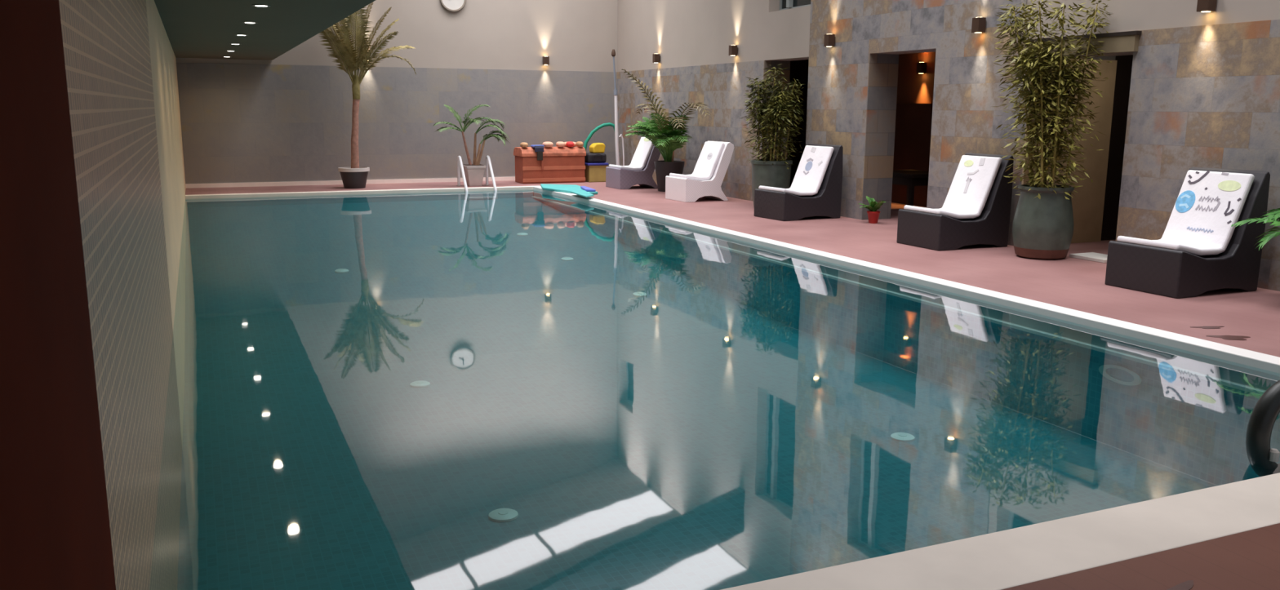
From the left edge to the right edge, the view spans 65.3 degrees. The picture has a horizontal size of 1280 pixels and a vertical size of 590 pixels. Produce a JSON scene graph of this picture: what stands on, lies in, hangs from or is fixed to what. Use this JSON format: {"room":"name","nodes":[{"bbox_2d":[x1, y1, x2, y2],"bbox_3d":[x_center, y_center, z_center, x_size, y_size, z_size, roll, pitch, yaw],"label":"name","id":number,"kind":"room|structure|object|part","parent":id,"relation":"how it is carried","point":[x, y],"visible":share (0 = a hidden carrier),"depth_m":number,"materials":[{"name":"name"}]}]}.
{"room":"indoor swimming pool","nodes":[
{"label":"indoor swimming pool","id":0,"kind":"room"},
{"bbox_2d":[0,0,115,589],"bbox_3d":[-0.689,0.287,0.155,0.721,2.270,3.935,-4,12,-23],"label":"wall","id":1,"kind":"structure","parent":0,"point":[55,527],"depth_m":1.51,"materials":[{"name":"brown wood"}]},
{"bbox_2d":[58,0,186,589],"bbox_3d":[-4.823,-1.134,9.935,0.350,3.120,17.740,-4,12,-23],"label":"wall","id":2,"kind":"structure","parent":0,"point":[120,60],"depth_m":3.23,"materials":[{"name":"tile"}]},
{"bbox_2d":[185,186,533,199],"bbox_3d":[-4.747,-1.805,17.582,5.933,0.072,0.170,-4,12,-23],"label":"trim","id":3,"kind":"structure","parent":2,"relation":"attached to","point":[507,188],"depth_m":17.38,"materials":[{"name":"white stone"}]},
{"bbox_2d":[154,0,375,59],"bbox_3d":[-3.428,-2.570,8.007,2.310,0.430,21.240,-4,12,-23],"label":"soffit","id":4,"kind":"structure","parent":0,"point":[194,28],"depth_m":10.13,"materials":[{"name":"paint"}]},
{"bbox_2d":[241,21,257,23],"bbox_3d":[-3.881,-2.712,9.945,0.150,0.008,0.150,-4,12,-23],"label":"recessed light","id":5,"kind":"object","parent":4,"relation":"attached to","point":[250,22],"visible":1,"depth_m":9.91,"materials":[{"name":"silver metal"}]},
{"bbox_2d":[251,4,271,6],"bbox_3d":[-3.131,-2.393,8.262,0.150,0.008,0.150,-4,12,-23],"label":"recessed light","id":6,"kind":"object","parent":4,"relation":"attached to","point":[255,5],"visible":1,"depth_m":8.22,"materials":[{"name":"silver metal"}]},
{"bbox_2d":[175,0,617,183],"bbox_3d":[-4.284,-5.958,18.952,9.133,8.300,0.300,-4,12,-23],"label":"wall","id":7,"kind":"structure","parent":0,"point":[286,117],"depth_m":19.18,"materials":[{"name":"grey paint"}]},
{"bbox_2d":[185,176,515,188],"bbox_3d":[-4.288,-2.229,19.479,8.333,0.075,0.020,-4,12,-23],"label":"baseboard","id":8,"kind":"structure","parent":7,"relation":"attached to","point":[512,178],"depth_m":18.73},
{"bbox_2d":[440,0,466,11],"bbox_3d":[-3.581,-5.693,19.133,0.520,0.520,0.050,-4,12,-23],"label":"wall clock","id":9,"kind":"object","parent":7,"relation":"attached to","point":[450,5],"visible":1,"depth_m":19.15,"materials":[{"name":"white plastic"}]},
{"bbox_2d":[542,56,549,64],"bbox_3d":[-1.889,-4.702,20.037,0.110,0.166,0.120,-4,12,-23],"label":"wall sconce","id":10,"kind":"object","parent":7,"relation":"attached to","point":[545,59],"visible":1,"depth_m":19.98,"materials":[{"name":"brown metal"}]},
{"bbox_2d":[185,180,1279,589],"bbox_3d":[0.672,-0.262,10.275,11.200,0.350,21.240,-4,12,-23],"label":"floor","id":11,"kind":"structure","parent":0,"point":[1250,560],"depth_m":8.17,"materials":[{"name":"red tile"}]},
{"bbox_2d":[318,1,416,188],"bbox_3d":[-4.915,-3.633,17.912,1.942,3.402,1.124,-4,12,-23],"label":"potted palm","id":12,"kind":"object","parent":11,"relation":"on","point":[354,176],"visible":0.85,"depth_m":17.70,"materials":[{"name":"plant"}]},
{"bbox_2d":[339,171,368,188],"bbox_3d":[-5.171,-2.096,18.099,0.500,0.310,0.500,-4,12,-23],"label":"pot","id":13,"kind":"object","parent":12,"relation":"attached to","point":[351,180],"depth_m":17.92,"materials":[{"name":"grey ceramic"}]},
{"bbox_2d":[433,104,509,186],"bbox_3d":[-3.083,-2.773,18.527,1.441,1.509,0.854,-4,12,-23],"label":"potted palm","id":14,"kind":"object","parent":11,"relation":"on","point":[474,172],"visible":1,"depth_m":18.61,"materials":[{"name":"plant"}]},
{"bbox_3d":[-3.225,-2.732,18.603,0.185,0.650,0.056,-4,12,-23],"label":"stem","id":15,"kind":"part","parent":14,"relation":"part of","materials":[{"name":"brown plant"}]},
{"bbox_2d":[462,164,485,186],"bbox_3d":[-3.113,-2.243,18.745,0.369,0.385,0.369,-4,12,-23],"label":"pot","id":16,"kind":"object","parent":14,"relation":"on","point":[473,174],"depth_m":18.61,"materials":[{"name":"white ceramic"}]},
{"bbox_3d":[-3.092,-2.730,18.703,0.052,0.603,0.087,10,15,43],"label":"stem","id":17,"kind":"part","parent":14,"relation":"part of","materials":[{"name":"brown plant"}]},
{"bbox_3d":[-3.023,-2.617,18.649,0.135,0.410,0.057,-4,12,-23],"label":"stem","id":18,"kind":"part","parent":14,"relation":"part of","materials":[{"name":"brown plant"}]},
{"bbox_3d":[-2.977,-2.668,18.711,0.195,0.494,0.054,-8,13,-36],"label":"stem","id":19,"kind":"part","parent":14,"relation":"part of","materials":[{"name":"brown plant"}]},
{"bbox_2d":[456,155,497,191],"bbox_3d":[-3.013,-1.902,18.521,0.640,1.340,0.700,-4,12,-23],"label":"pool ladder","id":20,"kind":"object","parent":11,"relation":"on","point":[459,157],"visible":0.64,"depth_m":18.55,"materials":[{"name":"metal"}]},
{"bbox_3d":[-3.258,-1.883,18.409,0.054,1.340,0.666,-4,12,-23],"label":"handrail","id":21,"kind":"part","parent":20,"relation":"part of","materials":[{"name":"silver metal"}]},
{"bbox_3d":[-2.764,-1.920,18.623,0.054,1.340,0.666,-4,12,-23],"label":"handrail","id":22,"kind":"part","parent":20,"relation":"part of","materials":[{"name":"silver metal"}]},
{"bbox_2d":[513,146,586,183],"bbox_3d":[-1.779,-2.576,19.744,1.320,0.690,0.570,-4,12,-23],"label":"storage chest","id":23,"kind":"object","parent":11,"relation":"on","point":[561,164],"visible":0.99,"depth_m":19.50,"materials":[{"name":"orange wood"}]},
{"bbox_2d":[520,142,528,147],"bbox_3d":[-2.239,-2.902,19.311,0.140,0.100,0.220,-4,12,-23],"label":"folded towel","id":24,"kind":"object","parent":23,"relation":"on","point":[523,144],"visible":1,"depth_m":19.23,"materials":[{"name":"beige fabric"}]},
{"bbox_2d":[530,144,544,169],"bbox_3d":[-1.984,-2.674,19.393,0.220,0.470,0.235,-4,12,-23],"label":"towel","id":25,"kind":"object","parent":23,"relation":"hanging from","point":[539,148],"visible":1,"depth_m":19.29,"materials":[{"name":"blue fabric"}]},
{"bbox_2d":[542,141,553,146],"bbox_3d":[-1.799,-2.939,19.500,0.200,0.110,0.220,-4,12,-23],"label":"folded towel","id":26,"kind":"object","parent":23,"relation":"on","point":[547,144],"visible":0.98,"depth_m":19.41,"materials":[{"name":"fabric"}]},
{"bbox_3d":[-1.778,-2.832,19.697,1.320,0.170,0.570,-4,12,-23],"label":"chest lid","id":27,"kind":"part","parent":23,"relation":"part of","materials":[{"name":"orange wood"}]},
{"bbox_2d":[555,141,564,146],"bbox_3d":[-1.561,-2.957,19.603,0.160,0.110,0.220,-4,12,-23],"label":"folded towel","id":28,"kind":"object","parent":23,"relation":"on","point":[559,144],"visible":1,"depth_m":19.52,"materials":[{"name":"fabric"}]},
{"bbox_2d":[565,141,573,146],"bbox_3d":[-1.378,-2.971,19.682,0.140,0.110,0.220,-4,12,-23],"label":"bundle","id":29,"kind":"object","parent":23,"relation":"on","point":[570,144],"visible":1,"depth_m":19.61,"materials":[{"name":"fabric"}]},
{"bbox_2d":[575,141,583,146],"bbox_3d":[-1.194,-2.984,19.761,0.120,0.110,0.220,-4,12,-23],"label":"folded towel","id":30,"kind":"object","parent":23,"relation":"on","point":[579,144],"visible":1,"depth_m":19.69,"materials":[{"name":"beige fabric"}]},
{"bbox_2d":[177,520,940,589],"bbox_3d":[-1.612,-0.064,10.632,5.938,0.800,15.460,-4,12,-23],"label":"basin","id":31,"kind":"object","parent":11,"relation":"in","point":[647,554],"visible":0.1,"depth_m":5.19,"materials":[{"name":"tile"}]},
{"bbox_2d":[151,189,1279,566],"bbox_3d":[-1.611,-0.457,10.560,5.936,0.001,15.453,-4,12,-23],"label":"pool water","id":32,"kind":"object","parent":31,"relation":"in","point":[342,366],"visible":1,"depth_m":5.44,"materials":[{"name":"teal liquid"}]},
{"bbox_2d":[1245,380,1279,469],"bbox_3d":[2.831,0.590,4.340,0.490,0.490,0.115,-4,12,-23],"label":"ring","id":33,"kind":"object","parent":32,"relation":"on","point":[1264,415],"visible":0.88,"depth_m":4.24,"materials":[{"name":"black rubber"}]},
{"bbox_2d":[533,185,1279,373],"bbox_3d":[1.221,-0.667,11.690,0.180,0.072,15.955,-4,12,-23],"label":"pool edge","id":34,"kind":"structure","parent":31,"relation":"attached to","point":[1234,354],"depth_m":7.90,"materials":[{"name":"white stone"}]},
{"bbox_2d":[721,472,1279,589],"bbox_3d":[1.557,0.874,3.455,5.933,0.072,0.340,-4,12,-23],"label":"pool edge","id":35,"kind":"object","parent":31,"relation":"attached to","point":[1002,560],"depth_m":3.38,"materials":[{"name":"white stone"}]},
{"bbox_2d":[540,183,597,197],"bbox_3d":[-1.111,-1.840,17.464,0.799,0.081,3.042,-4,12,-23],"label":"foam mat","id":36,"kind":"object","parent":11,"relation":"on","point":[584,191],"visible":1,"depth_m":17.53,"materials":[{"name":"teal plastic"}]},
{"bbox_2d":[584,164,607,182],"bbox_3d":[-0.910,-2.450,20.078,0.400,0.330,0.420,-4,12,-23],"label":"crate","id":37,"kind":"object","parent":11,"relation":"on","point":[592,173],"visible":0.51,"depth_m":19.90,"materials":[{"name":"yellow plastic"}]},
{"bbox_3d":[-0.909,-2.597,20.051,0.400,0.030,0.420,-4,12,-23],"label":"crate lid","id":38,"kind":"part","parent":37,"relation":"part of","materials":[{"name":"blue plastic"}]},
{"bbox_2d":[584,162,608,165],"bbox_3d":[-0.912,-2.632,20.026,0.440,0.043,0.430,-4,12,-23],"label":"board","id":39,"kind":"object","parent":37,"relation":"on","point":[585,163],"visible":0.71,"depth_m":19.84,"materials":[{"name":"blue plastic"}]},
{"bbox_2d":[584,152,606,163],"bbox_3d":[-0.906,-2.746,19.993,0.400,0.190,0.395,-4,12,-23],"label":"sports bag","id":40,"kind":"object","parent":39,"relation":"on","point":[590,157],"visible":0.81,"depth_m":19.85,"materials":[{"name":"black fabric"}]},
{"bbox_2d":[589,142,605,153],"bbox_3d":[-0.854,-2.943,19.988,0.273,0.198,0.240,-4,12,-23],"label":"float","id":41,"kind":"object","parent":40,"relation":"on","point":[595,148],"visible":1,"depth_m":19.89,"materials":[{"name":"plastic"}]},
{"bbox_2d":[583,122,618,151],"bbox_3d":[-0.800,-2.926,20.313,0.821,1.146,0.088,-3,11,-17],"label":"noodle","id":42,"kind":"object","parent":11,"relation":"on","point":[607,124],"visible":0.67,"depth_m":20.18,"materials":[{"name":"teal plastic"}]},
{"bbox_2d":[611,48,619,165],"bbox_3d":[-0.485,-3.606,20.104,0.196,2.602,0.088,-4,12,-23],"label":"pole","id":43,"kind":"object","parent":11,"relation":"on","point":[613,52],"visible":0.94,"depth_m":20.08,"materials":[{"name":"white metal"}]},
{"bbox_2d":[618,133,624,165],"bbox_3d":[-0.364,-2.792,20.257,0.136,0.945,0.042,-4,12,-23],"label":"pole","id":44,"kind":"object","parent":11,"relation":"on","point":[620,134],"visible":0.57,"depth_m":20.23,"materials":[{"name":"grey plastic"}]},
{"bbox_2d":[605,137,660,189],"bbox_3d":[-0.102,-2.463,18.547,0.870,0.929,0.700,-4,12,-23],"label":"lounger","id":45,"kind":"object","parent":11,"relation":"on","point":[641,169],"visible":0.77,"depth_m":18.32,"materials":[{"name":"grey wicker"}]},
{"bbox_2d":[608,137,653,170],"bbox_3d":[-0.146,-2.618,18.498,0.704,0.590,0.590,-4,12,-23],"label":"cushion","id":46,"kind":"object","parent":45,"relation":"on","point":[642,159],"depth_m":18.37,"materials":[{"name":"white fabric"}]},
{"bbox_2d":[621,68,711,191],"bbox_3d":[0.246,-2.879,17.551,1.184,2.116,2.899,-4,12,-23],"label":"potted palm","id":47,"kind":"object","parent":11,"relation":"on","point":[666,140],"visible":1,"depth_m":17.48,"materials":[{"name":"plant"}]},
{"bbox_2d":[653,160,684,191],"bbox_3d":[0.521,-2.123,17.834,0.540,0.530,0.540,-4,12,-23],"label":"pot","id":48,"kind":"object","parent":47,"relation":"on","point":[664,167],"depth_m":17.63,"materials":[{"name":"black ceramic"}]},
{"bbox_3d":[0.590,-2.583,17.714,0.080,0.523,0.042,9,14,40],"label":"stem","id":49,"kind":"part","parent":47,"relation":"part of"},
{"bbox_2d":[665,141,733,202],"bbox_3d":[0.959,-2.008,16.145,0.870,0.929,0.700,-5,12,-25],"label":"lounger","id":50,"kind":"object","parent":11,"relation":"on","point":[706,180],"visible":1,"depth_m":15.93,"materials":[{"name":"white plastic"}]},
{"bbox_2d":[669,141,724,180],"bbox_3d":[0.915,-2.162,16.095,0.704,0.590,0.590,-5,12,-25],"label":"cushion","id":51,"kind":"object","parent":50,"relation":"on","point":[706,167],"depth_m":16.01,"materials":[{"name":"white fabric"}]},
{"bbox_2d":[706,152,712,159],"bbox_3d":[1.126,-2.237,16.117,0.055,0.111,0.142,-5,12,-25],"label":"print","id":52,"kind":"object","parent":50,"relation":"attached to","point":[709,155],"depth_m":16.11},
{"bbox_2d":[740,63,804,208],"bbox_3d":[1.882,-2.302,14.587,0.794,2.092,1.091,-4,12,-23],"label":"bamboo plant","id":53,"kind":"object","parent":11,"relation":"on","point":[772,171],"visible":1,"depth_m":14.47,"materials":[{"name":"plant"}]},
{"bbox_3d":[1.932,-1.633,14.755,0.610,0.715,0.610,-4,12,-23],"label":"pot","id":54,"kind":"part","parent":53,"relation":"part of","materials":[{"name":"ceramic"}]},
{"bbox_2d":[754,143,843,221],"bbox_3d":[2.151,-1.546,13.573,0.955,0.981,0.700,-5,12,-27],"label":"lounger","id":55,"kind":"object","parent":11,"relation":"on","point":[815,188],"visible":1,"depth_m":13.41,"materials":[{"name":"black plastic"}]},
{"bbox_2d":[758,145,834,195],"bbox_3d":[2.110,-1.687,13.525,0.814,0.644,0.590,-5,12,-27],"label":"cushion","id":56,"kind":"object","parent":55,"relation":"on","point":[812,173],"depth_m":13.50,"materials":[{"name":"white fabric"}]},
{"bbox_2d":[804,160,812,170],"bbox_3d":[2.311,-1.765,13.671,0.060,0.134,0.142,-5,12,-27],"label":"print","id":57,"kind":"object","parent":55,"relation":"attached to","point":[808,164],"depth_m":13.67},
{"bbox_2d":[857,195,886,223],"bbox_3d":[2.996,-1.099,12.941,0.291,0.343,0.376,-4,12,-23],"label":"pot plant","id":58,"kind":"object","parent":11,"relation":"on","point":[873,214],"visible":1,"depth_m":12.95,"materials":[{"name":"plant"}]},
{"bbox_3d":[3.038,-1.016,13.010,0.170,0.155,0.170,-4,12,-23],"label":"pot","id":59,"kind":"part","parent":58,"relation":"part of","materials":[{"name":"red ceramic"}]},
{"bbox_2d":[892,169,928,205],"bbox_3d":[3.929,-1.504,14.527,0.700,0.570,0.900,-4,12,-23],"label":"table","id":60,"kind":"object","parent":11,"relation":"on","point":[910,178],"visible":0.38,"depth_m":14.11,"materials":[{"name":"black wood"}]},
{"bbox_3d":[4.043,-1.569,15.010,0.050,0.520,0.050,-4,12,-23],"label":"leg","id":61,"kind":"part","parent":60,"relation":"part of","materials":[{"name":"black wood"}]},
{"bbox_3d":[3.815,-1.391,14.052,0.050,0.520,0.050,-4,12,-23],"label":"leg","id":62,"kind":"part","parent":60,"relation":"part of","materials":[{"name":"black wood"}]},
{"bbox_2d":[896,152,1013,250],"bbox_3d":[3.422,-1.034,10.872,0.955,0.981,0.700,-4,12,-23],"label":"lounger","id":63,"kind":"object","parent":11,"relation":"on","point":[975,210],"visible":1,"depth_m":10.70,"materials":[{"name":"black plastic"},{"name":"white cloth"}]},
{"bbox_2d":[903,155,1001,218],"bbox_3d":[3.381,-1.175,10.827,0.814,0.644,0.590,-4,12,-23],"label":"cushion","id":64,"kind":"object","parent":63,"relation":"on","point":[973,187],"depth_m":10.80,"materials":[{"name":"white fabric"}]},
{"bbox_2d":[963,178,970,192],"bbox_3d":[3.582,-1.195,10.939,0.077,0.157,0.042,-7,13,-34],"label":"print","id":65,"kind":"object","parent":63,"relation":"attached to","point":[966,185],"depth_m":10.94},
{"bbox_2d":[964,160,973,166],"bbox_3d":[3.629,-1.453,11.029,0.035,0.073,0.142,-4,12,-23],"label":"print","id":66,"kind":"object","parent":63,"relation":"attached to","point":[966,162],"depth_m":11.02},
{"bbox_2d":[967,168,978,174],"bbox_3d":[3.641,-1.345,10.923,0.024,0.071,0.158,-6,12,-31],"label":"print","id":67,"kind":"object","parent":63,"relation":"attached to","point":[970,171],"depth_m":10.93},
{"bbox_2d":[978,158,985,165],"bbox_3d":[3.716,-1.448,10.856,0.040,0.082,0.071,-4,12,-23],"label":"print","id":68,"kind":"object","parent":63,"relation":"attached to","point":[981,161],"depth_m":10.85},
{"bbox_2d":[992,0,1114,259],"bbox_3d":[3.919,-1.676,9.934,0.830,2.594,1.243,-4,12,-23],"label":"bamboo plant","id":69,"kind":"object","parent":11,"relation":"on","point":[1042,227],"visible":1,"depth_m":9.78,"materials":[{"name":"green plant"}]},
{"bbox_3d":[4.044,-0.785,10.013,0.570,0.615,0.570,-4,12,-23],"label":"pot","id":70,"kind":"part","parent":69,"relation":"part of","materials":[{"name":"ceramic"}]},
{"bbox_2d":[1167,580,1193,589],"bbox_3d":[1.560,0.918,3.025,0.426,0.002,0.071,-7,13,-36],"label":"wet patch","id":71,"kind":"object","parent":11,"relation":"on","point":[1188,584],"visible":1,"depth_m":3.10,"materials":[{"name":"liquid"}]},
{"bbox_2d":[1104,166,1270,298],"bbox_3d":[4.528,-0.543,8.285,0.955,0.981,0.700,-4,12,-23],"label":"lounger","id":72,"kind":"object","parent":11,"relation":"on","point":[1198,251],"visible":1,"depth_m":8.13,"materials":[{"name":"black plastic"},{"name":"white cloth"}]},
{"bbox_2d":[1178,203,1188,208],"bbox_3d":[4.630,-0.758,8.500,0.025,0.045,0.099,-4,12,-23],"label":"print","id":73,"kind":"object","parent":72,"relation":"attached to","point":[1180,205],"depth_m":8.50},
{"bbox_2d":[1180,194,1190,198],"bbox_3d":[4.651,-0.837,8.516,0.025,0.046,0.094,-4,12,-23],"label":"print","id":74,"kind":"object","parent":72,"relation":"attached to","point":[1182,196],"depth_m":8.52},
{"bbox_2d":[1175,190,1195,213],"bbox_3d":[4.642,-0.795,8.505,0.082,0.189,0.171,-4,12,-23],"label":"print","id":75,"kind":"object","parent":72,"relation":"attached to","point":[1185,201],"depth_m":8.50},
{"bbox_2d":[1116,169,1254,255],"bbox_3d":[4.486,-0.684,8.240,0.814,0.644,0.590,-4,12,-23],"label":"cushion","id":76,"kind":"object","parent":72,"relation":"on","point":[1206,206],"depth_m":8.23,"materials":[{"name":"white fabric"}]},
{"bbox_2d":[1187,170,1209,184],"bbox_3d":[4.732,-0.998,8.470,0.057,0.124,0.164,-4,12,-23],"label":"print","id":77,"kind":"object","parent":72,"relation":"attached to","point":[1194,177],"depth_m":8.47},
{"bbox_2d":[1186,226,1213,232],"bbox_3d":[4.652,-0.541,8.304,0.023,0.040,0.245,-4,12,-23],"label":"print","id":78,"kind":"object","parent":72,"relation":"attached to","point":[1189,228],"depth_m":8.30},
{"bbox_2d":[1195,204,1215,212],"bbox_3d":[4.710,-0.721,8.318,0.030,0.060,0.185,-4,12,-23],"label":"print","id":79,"kind":"object","parent":72,"relation":"attached to","point":[1198,208],"depth_m":8.32},
{"bbox_2d":[1199,195,1220,202],"bbox_3d":[4.740,-0.800,8.316,0.031,0.060,0.185,-4,12,-23],"label":"print","id":80,"kind":"object","parent":72,"relation":"attached to","point":[1202,198],"depth_m":8.31},
{"bbox_2d":[1213,199,1220,210],"bbox_3d":[4.759,-0.745,8.241,0.045,0.096,0.046,-4,12,-23],"label":"print","id":81,"kind":"object","parent":72,"relation":"attached to","point":[1216,202],"depth_m":8.24},
{"bbox_2d":[1223,200,1231,215],"bbox_3d":[4.792,-0.708,8.149,0.054,0.117,0.028,-4,12,-23],"label":"print","id":82,"kind":"object","parent":72,"relation":"attached to","point":[1227,205],"depth_m":8.15},
{"bbox_2d":[1217,180,1240,191],"bbox_3d":[4.836,-0.896,8.199,0.041,0.088,0.201,-4,12,-23],"label":"print","id":83,"kind":"object","parent":72,"relation":"attached to","point":[1223,185],"depth_m":8.20},
{"bbox_2d":[1224,208,1234,216],"bbox_3d":[4.791,-0.670,8.123,0.022,0.065,0.072,-10,15,-44],"label":"print","id":84,"kind":"object","parent":72,"relation":"attached to","point":[1228,212],"depth_m":8.12},
{"bbox_2d":[1190,326,1224,328],"bbox_3d":[3.888,0.222,6.829,0.254,0.002,0.080,-1,11,-6],"label":"wet patch","id":85,"kind":"object","parent":11,"relation":"on","point":[1202,327],"visible":1,"depth_m":6.82,"materials":[{"name":"liquid"}]},
{"bbox_2d":[1206,335,1250,340],"bbox_3d":[3.853,0.279,6.526,0.278,0.002,0.141,2,11,9],"label":"wet patch","id":86,"kind":"object","parent":11,"relation":"on","point":[1224,337],"visible":1,"depth_m":6.53,"materials":[{"name":"liquid"}]},
{"bbox_2d":[1231,208,1279,249],"bbox_3d":[5.076,-0.307,7.380,0.939,0.855,1.294,-4,12,-23],"label":"leafy potted plant","id":87,"kind":"object","parent":11,"relation":"on","point":[1270,215],"visible":1,"depth_m":7.58,"materials":[{"name":"green plant"}]},
{"bbox_2d":[617,0,1279,291],"bbox_3d":[3.996,-3.679,11.110,0.445,6.800,21.240,-4,12,-23],"label":"wall","id":88,"kind":"structure","parent":0,"point":[1205,86],"depth_m":11.49,"materials":[{"name":"stone"}]},
{"bbox_2d":[652,53,660,62],"bbox_3d":[0.314,-4.460,18.821,0.120,0.166,0.110,-4,12,-23],"label":"wall sconce","id":89,"kind":"object","parent":88,"relation":"attached to","point":[656,57],"visible":1,"depth_m":18.78,"materials":[{"name":"brown metal"}]},
{"bbox_2d":[728,44,737,55],"bbox_3d":[1.510,-3.952,16.139,0.120,0.166,0.110,-4,12,-23],"label":"wall sconce","id":90,"kind":"object","parent":88,"relation":"attached to","point":[733,49],"visible":1,"depth_m":16.09,"materials":[{"name":"brown metal"}]},
{"bbox_2d":[778,0,810,10],"bbox_3d":[2.409,-5.127,14.589,0.200,1.850,1.170,-4,12,-23],"label":"window","id":91,"kind":"structure","parent":88,"relation":"in","point":[784,4],"depth_m":14.91,"materials":[{"name":"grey glass"}]},
{"bbox_2d":[823,34,835,46],"bbox_3d":[2.597,-3.483,13.668,0.120,0.166,0.110,-4,12,-23],"label":"wall sconce","id":92,"kind":"object","parent":88,"relation":"attached to","point":[829,39],"visible":1,"depth_m":13.62,"materials":[{"name":"brown metal"}]},
{"bbox_2d":[760,53,1115,219],"bbox_3d":[3.412,-2.177,13.263,0.844,2.350,5.598,-6,12,-31],"label":"door frame","id":93,"kind":"structure","parent":88,"relation":"attached to","point":[882,77],"depth_m":13.27,"materials":[{"name":"stone"}]},
{"bbox_2d":[971,17,986,32],"bbox_3d":[3.757,-2.990,11.067,0.120,0.166,0.110,-4,12,-23],"label":"wall sconce","id":94,"kind":"object","parent":88,"relation":"attached to","point":[979,24],"visible":1,"depth_m":11.02,"materials":[{"name":"brown metal"}]},
{"bbox_2d":[1021,57,1117,243],"bbox_3d":[4.662,-1.551,10.908,1.216,2.000,0.025,-4,12,-23],"label":"door","id":95,"kind":"structure","parent":88,"relation":"attached to","point":[1087,204],"depth_m":11.04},
{"bbox_2d":[1022,30,1142,57],"bbox_3d":[4.335,-2.475,9.895,0.070,0.185,1.410,-4,12,-23],"label":"trim","id":96,"kind":"structure","parent":88,"relation":"attached to","point":[1126,41],"depth_m":9.54,"materials":[{"name":"beige wood"}]},
{"bbox_2d":[1069,252,1107,262],"bbox_3d":[4.561,-0.373,9.950,0.320,0.035,0.430,-4,12,-23],"label":"trim","id":97,"kind":"structure","parent":88,"relation":"attached to","point":[1091,256],"depth_m":9.94,"materials":[{"name":"white stone"}]},
{"bbox_2d":[1196,0,1217,12],"bbox_3d":[4.879,-2.521,8.590,0.120,0.166,0.110,-4,12,-23],"label":"wall sconce","id":98,"kind":"object","parent":88,"relation":"attached to","point":[1202,6],"visible":1,"depth_m":8.56,"materials":[{"name":"brown metal"}]},
{"bbox_2d":[786,51,1133,240],"bbox_3d":[4.076,-2.402,13.944,1.770,2.550,16.840,-4,12,-23],"label":"wall","id":99,"kind":"structure","parent":0,"point":[913,87],"depth_m":15.04,"materials":[{"name":"black paint"}]},
{"bbox_2d":[891,103,933,207],"bbox_3d":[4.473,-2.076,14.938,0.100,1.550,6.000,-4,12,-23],"label":"door","id":100,"kind":"structure","parent":99,"relation":"attached to","point":[913,131],"depth_m":15.40,"materials":[{"name":"brown wood"}]},
{"bbox_2d":[915,62,926,73],"bbox_3d":[4.271,-3.444,15.145,0.120,0.166,0.110,-4,12,-23],"label":"wall sconce","id":101,"kind":"object","parent":99,"relation":"attached to","point":[921,66],"visible":1,"depth_m":15.10,"materials":[{"name":"brown metal"}]}
]}

